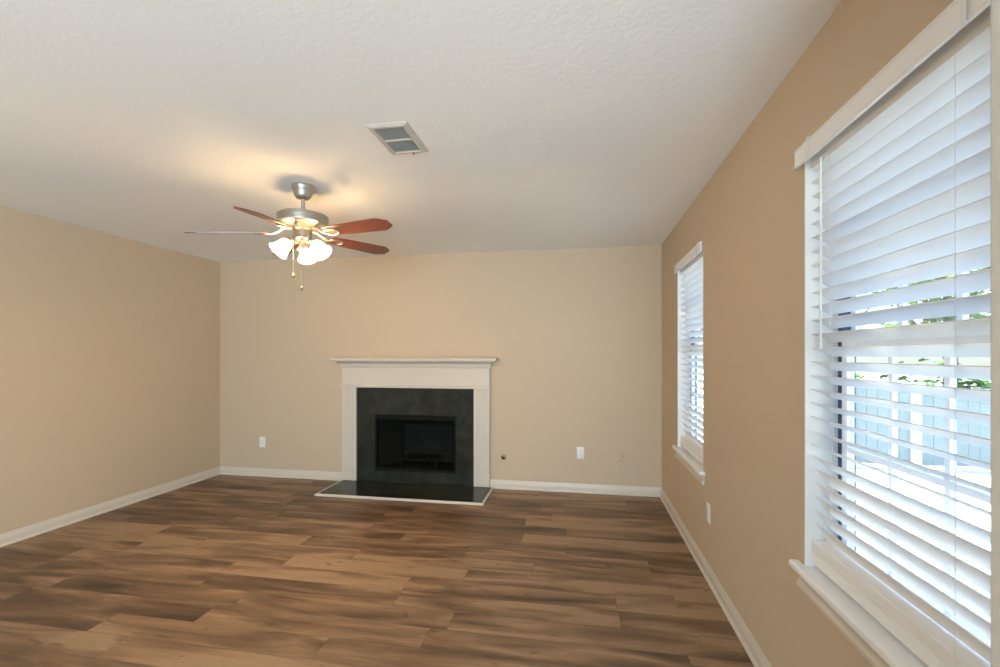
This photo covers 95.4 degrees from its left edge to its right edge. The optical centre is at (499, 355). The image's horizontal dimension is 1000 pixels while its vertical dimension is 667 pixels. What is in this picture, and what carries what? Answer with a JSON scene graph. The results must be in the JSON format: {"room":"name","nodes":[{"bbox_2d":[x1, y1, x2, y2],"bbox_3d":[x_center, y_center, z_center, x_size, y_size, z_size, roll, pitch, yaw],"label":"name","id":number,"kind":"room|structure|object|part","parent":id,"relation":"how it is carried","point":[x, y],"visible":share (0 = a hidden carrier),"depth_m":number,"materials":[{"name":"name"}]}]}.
{"room":"living room","nodes":[
{"label":"living room","id":0,"kind":"room"},
{"bbox_2d":[0,206,219,533],"bbox_3d":[-3.980,0.150,1.417,0.150,2.440,8.113,0,0,10],"label":"wall","id":1,"kind":"structure","parent":0,"point":[110,344],"depth_m":3.91,"materials":[{"name":"beige paint"}]},
{"bbox_2d":[0,467,219,546],"bbox_3d":[-3.894,1.327,1.402,0.024,0.087,7.813,0,0,10],"label":"baseboard","id":2,"kind":"structure","parent":1,"relation":"attached to","point":[26,532],"depth_m":3.90,"materials":[{"name":"white paint"}]},
{"bbox_2d":[0,475,753,666],"bbox_3d":[-1.508,1.430,0.983,5.169,0.120,8.113,0,0,10],"label":"floor","id":3,"kind":"structure","parent":0,"point":[219,570],"depth_m":2.73,"materials":[{"name":"wood"}]},
{"bbox_2d":[314,480,493,505],"bbox_3d":[-0.933,1.361,4.551,1.682,0.019,0.538,0,0,10],"label":"hearth","id":4,"kind":"object","parent":3,"relation":"on","point":[362,489],"visible":1,"depth_m":4.49,"materials":[{"name":"black stone"}]},
{"bbox_2d":[329,358,498,486],"bbox_3d":[-0.920,0.691,4.774,1.818,1.322,0.140,0,0,10],"label":"fireplace mantel","id":5,"kind":"object","parent":4,"relation":"on","point":[436,373],"visible":1,"depth_m":4.76,"materials":[{"name":"white paint"}]},
{"bbox_2d":[329,358,498,360],"bbox_3d":[-0.920,0.044,4.774,1.818,0.029,0.140,0,0,10],"label":"mantel shelf","id":6,"kind":"object","parent":5,"relation":"attached to","point":[330,359],"depth_m":4.70,"materials":[{"name":"white paint"}]},
{"bbox_3d":[-0.914,0.097,4.791,1.761,0.077,0.106,0,0,10],"label":"crown moulding","id":7,"kind":"part","parent":5,"relation":"part of","materials":[{"name":"white paint"}]},
{"bbox_3d":[-0.910,0.333,4.816,1.661,0.030,0.056,0,0,10],"label":"bead moulding","id":8,"kind":"part","parent":5,"relation":"part of","materials":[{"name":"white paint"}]},
{"bbox_2d":[357,387,473,485],"bbox_3d":[-0.871,0.851,5.037,1.300,1.002,0.447,0,0,10],"label":"fireplace","id":9,"kind":"object","parent":3,"relation":"on","point":[391,422],"depth_m":4.89,"materials":[{"name":"black stone"}]},
{"bbox_3d":[-0.898,0.935,4.843,0.900,0.600,0.057,0,0,10],"label":"firebox frame","id":10,"kind":"part","parent":9,"relation":"part of","materials":[{"name":"black metal"}]},
{"bbox_3d":[-0.871,1.153,5.037,0.480,0.153,0.248,0,0,10],"label":"fireplace grate","id":11,"kind":"part","parent":9,"relation":"part of","materials":[{"name":"black metal"}]},
{"bbox_2d":[0,0,841,261],"bbox_3d":[-1.508,-1.195,0.983,5.169,0.250,8.113,0,0,10],"label":"ceiling","id":12,"kind":"structure","parent":0,"point":[542,124],"depth_m":2.01,"materials":[{"name":"white paint"}]},
{"bbox_2d":[184,182,391,290],"bbox_3d":[-1.230,-0.735,2.841,1.238,0.671,1.224,0,0,10],"label":"ceiling fan","id":13,"kind":"object","parent":12,"relation":"hanging from","point":[303,222],"visible":1,"depth_m":2.81,"materials":[{"name":"brown wood"}]},
{"bbox_3d":[-1.647,-0.746,2.770,0.463,0.006,0.136,-4,14,-15],"label":"blade","id":14,"kind":"part","parent":13,"relation":"part of","materials":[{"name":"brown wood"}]},
{"bbox_3d":[-1.267,-0.742,2.462,0.136,0.006,0.463,13,5,2],"label":"blade","id":15,"kind":"part","parent":13,"relation":"part of","materials":[{"name":"brown wood"}]},
{"bbox_3d":[-1.331,-0.670,2.797,0.124,0.096,0.124,0,-42,47],"label":"lamp shade","id":16,"kind":"part","parent":13,"relation":"part of","materials":[{"name":"white glass"}]},
{"bbox_3d":[-1.496,-0.756,3.210,0.136,0.006,0.463,-16,8,-36],"label":"blade","id":17,"kind":"part","parent":13,"relation":"part of","materials":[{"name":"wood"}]},
{"bbox_3d":[-1.272,-0.670,2.992,0.124,0.096,0.124,0,42,-13],"label":"lamp shade","id":18,"kind":"part","parent":13,"relation":"part of","materials":[{"name":"white glass"}]},
{"bbox_3d":[-1.133,-0.670,2.843,0.124,0.096,0.124,-43,-12,13],"label":"lamp shade","id":19,"kind":"part","parent":13,"relation":"part of","materials":[{"name":"white glass"}]},
{"bbox_3d":[-0.857,-0.766,2.728,0.463,0.006,0.136,0,-13,21],"label":"blade","id":20,"kind":"part","parent":13,"relation":"part of","materials":[{"name":"brown wood"}]},
{"bbox_3d":[-0.983,-0.765,3.201,0.136,0.006,0.463,-17,-10,38],"label":"blade","id":21,"kind":"part","parent":13,"relation":"part of","materials":[{"name":"brown wood"}]},
{"bbox_2d":[365,121,428,154],"bbox_3d":[-0.500,-1.060,2.251,0.203,0.019,0.312,0,0,10],"label":"ceiling vent","id":22,"kind":"object","parent":12,"relation":"in","point":[397,137],"visible":1,"depth_m":2.23,"materials":[{"name":"white metal"}]},
{"bbox_3d":[-0.511,-1.065,2.187,0.140,0.009,0.118,0,0,10],"label":"louvre panel","id":23,"kind":"part","parent":22,"relation":"part of","materials":[{"name":"grey metal"}]},
{"bbox_3d":[-0.489,-1.065,2.315,0.140,0.009,0.118,0,0,10],"label":"louvre panel","id":24,"kind":"part","parent":22,"relation":"part of","materials":[{"name":"grey metal"}]},
{"bbox_2d":[220,245,661,487],"bbox_3d":[-0.818,0.150,4.904,4.869,2.440,0.150,0,0,10],"label":"wall","id":25,"kind":"structure","parent":0,"point":[575,334],"depth_m":4.71,"materials":[{"name":"beige paint"}]},
{"bbox_2d":[259,437,264,446],"bbox_3d":[-2.692,0.984,5.153,0.074,0.118,0.008,0,0,10],"label":"wall outlet","id":26,"kind":"object","parent":25,"relation":"attached to","point":[261,439],"visible":1,"depth_m":5.15,"materials":[{"name":"white plastic"}]},
{"bbox_2d":[220,466,341,480],"bbox_3d":[-2.471,1.327,5.106,1.543,0.087,0.024,0,0,10],"label":"baseboard","id":27,"kind":"structure","parent":25,"relation":"attached to","point":[241,471],"depth_m":5.10,"materials":[{"name":"white paint"}]},
{"bbox_2d":[490,479,660,496],"bbox_3d":[0.731,1.327,4.543,1.693,0.087,0.024,0,0,10],"label":"baseboard","id":28,"kind":"structure","parent":25,"relation":"attached to","point":[497,484],"depth_m":4.54,"materials":[{"name":"white paint"}]},
{"bbox_2d":[577,447,583,458],"bbox_3d":[0.802,0.976,4.539,0.074,0.118,0.008,0,0,10],"label":"wall outlet","id":29,"kind":"object","parent":25,"relation":"attached to","point":[580,450],"visible":1,"depth_m":4.54,"materials":[{"name":"white plastic"}]},
{"bbox_2d":[620,450,626,461],"bbox_3d":[1.211,0.990,4.462,0.074,0.118,0.017,0,0,10],"label":"cable plate","id":30,"kind":"object","parent":25,"relation":"attached to","point":[623,453],"visible":1,"depth_m":4.46,"materials":[{"name":"beige paint"}]},
{"bbox_2d":[662,0,953,666],"bbox_3d":[0.964,0.150,0.548,0.150,2.440,8.113,0,0,10],"label":"wall","id":31,"kind":"structure","parent":0,"point":[748,218],"depth_m":1.97,"materials":[{"name":"beige paint"}]},
{"bbox_2d":[672,246,704,484],"bbox_3d":[1.429,0.061,3.294,0.184,1.532,0.874,0,0,10],"label":"window","id":32,"kind":"structure","parent":31,"relation":"in","point":[690,462],"depth_m":3.67,"materials":[{"name":"white plastic"}]},
{"bbox_2d":[674,241,702,463],"bbox_3d":[1.403,-0.006,3.315,0.104,1.460,0.812,0,0,10],"label":"window blind","id":33,"kind":"object","parent":32,"relation":"attached to","point":[690,266],"visible":0.73,"depth_m":3.34,"materials":[{"name":"white plastic"}]},
{"bbox_3d":[1.417,0.663,3.296,0.060,0.038,0.758,0,0,10],"label":"rail","id":34,"kind":"part","parent":33,"relation":"part of","materials":[{"name":"white wood"}]},
{"bbox_3d":[1.419,0.704,3.296,0.058,0.040,0.758,0,0,10],"label":"rail","id":35,"kind":"part","parent":33,"relation":"part of","materials":[{"name":"white wood"}]},
{"bbox_3d":[1.399,0.750,3.300,0.122,0.025,0.874,0,0,10],"label":"sill","id":36,"kind":"part","parent":32,"relation":"part of","materials":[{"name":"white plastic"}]},
{"bbox_3d":[1.485,0.021,3.284,0.060,1.436,0.768,0,0,10],"label":"frame","id":37,"kind":"part","parent":32,"relation":"part of","materials":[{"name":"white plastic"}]},
{"bbox_3d":[1.474,0.322,3.286,0.022,0.755,0.680,0,0,10],"label":"sash","id":38,"kind":"part","parent":32,"relation":"part of","materials":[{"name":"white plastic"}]},
{"bbox_2d":[706,502,710,523],"bbox_3d":[1.278,0.968,2.792,0.008,0.118,0.074,0,0,10],"label":"wall outlet","id":39,"kind":"object","parent":31,"relation":"attached to","point":[708,507],"visible":1,"depth_m":2.78,"materials":[{"name":"white plastic"}]},
{"bbox_2d":[660,488,771,666],"bbox_3d":[1.209,1.327,2.444,0.024,0.087,3.993,0,0,10],"label":"baseboard","id":40,"kind":"structure","parent":31,"relation":"attached to","point":[756,655],"depth_m":2.50,"materials":[{"name":"white paint"}]},
{"bbox_2d":[789,157,990,666],"bbox_3d":[1.063,0.061,1.210,0.184,1.532,0.871,0,0,10],"label":"window","id":41,"kind":"structure","parent":31,"relation":"in","point":[877,644],"depth_m":1.53,"materials":[{"name":"white plastic"}]},
{"bbox_3d":[1.119,0.021,1.200,0.060,1.436,0.765,0,0,10],"label":"frame","id":42,"kind":"part","parent":41,"relation":"part of","materials":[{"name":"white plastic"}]},
{"bbox_3d":[1.133,-0.338,1.197,0.022,0.644,0.677,0,0,10],"label":"sash","id":43,"kind":"part","parent":41,"relation":"part of","materials":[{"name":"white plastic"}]},
{"bbox_3d":[1.032,0.750,1.215,0.122,0.025,0.871,0,0,10],"label":"sill","id":44,"kind":"part","parent":41,"relation":"part of","materials":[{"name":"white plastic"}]},
{"bbox_2d":[794,0,990,666],"bbox_3d":[1.036,-0.006,1.231,0.104,1.460,0.809,0,0,10],"label":"window blind","id":45,"kind":"object","parent":41,"relation":"attached to","point":[905,162],"visible":0.99,"depth_m":1.13,"materials":[{"name":"white plastic"}]},
{"bbox_3d":[1.052,0.704,1.212,0.058,0.040,0.755,0,0,10],"label":"rail","id":46,"kind":"part","parent":45,"relation":"part of","materials":[{"name":"white wood"}]},
{"bbox_3d":[1.051,0.663,1.212,0.060,0.038,0.755,0,0,10],"label":"rail","id":47,"kind":"part","parent":45,"relation":"part of","materials":[{"name":"white wood"}]},
{"bbox_3d":[1.008,0.008,0.968,0.069,1.320,0.001,0,0,10],"label":"ladder cord","id":48,"kind":"part","parent":45,"relation":"part of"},
{"bbox_3d":[1.107,0.322,1.202,0.022,0.755,0.677,0,0,10],"label":"sash","id":49,"kind":"part","parent":41,"relation":"part of","materials":[{"name":"white plastic"}]},
{"bbox_2d":[991,0,999,666],"bbox_3d":[0.707,0.150,0.424,0.312,2.440,0.160,0,0,10],"label":"trim","id":50,"kind":"structure","parent":31,"relation":"attached to","point":[995,4],"depth_m":0.52,"materials":[{"name":"grey paint"}]},
{"label":"outside","id":51,"kind":"structure","parent":0,"visible":0},
{"bbox_2d":[697,369,990,646],"bbox_3d":[17.372,1.720,12.175,90.000,0.001,90.000,0,0,10],"label":"ground","id":52,"kind":"structure","parent":51,"point":[981,476],"depth_m":5.07,"materials":[{"name":"white concrete"}]},
{"bbox_2d":[856,372,875,379],"bbox_3d":[5.735,0.839,8.534,2.011,1.780,2.404,0,0,10],"label":"bush","id":53,"kind":"object","parent":52,"relation":"on","point":[858,376],"visible":0.02,"depth_m":7.69,"materials":[{"name":"green plant"}]},
{"bbox_2d":[856,383,990,469],"bbox_3d":[10.230,1.070,6.209,12.120,1.300,0.125,0,0,10],"label":"fence","id":54,"kind":"object","parent":52,"relation":"on","point":[976,452],"visible":0.2,"depth_m":6.87,"materials":[{"name":"wood"}]},
{"bbox_3d":[6.285,1.070,6.871,0.120,1.300,0.062,0,0,10],"label":"post","id":55,"kind":"part","parent":54,"relation":"part of","materials":[{"name":"white wood"}]},
{"bbox_2d":[863,244,990,385],"bbox_3d":[9.328,-0.720,9.615,4.425,4.892,3.414,0,0,10],"label":"tree","id":56,"kind":"object","parent":52,"relation":"on","point":[977,315],"visible":0.03,"depth_m":9.51,"materials":[{"name":"green plant"}]},
{"bbox_2d":[879,358,990,388],"bbox_3d":[8.057,0.888,8.045,2.570,1.685,2.415,0,0,10],"label":"bush","id":57,"kind":"object","parent":52,"relation":"on","point":[984,384],"visible":0.1,"depth_m":7.97,"materials":[{"name":"green plant"}]}
]}

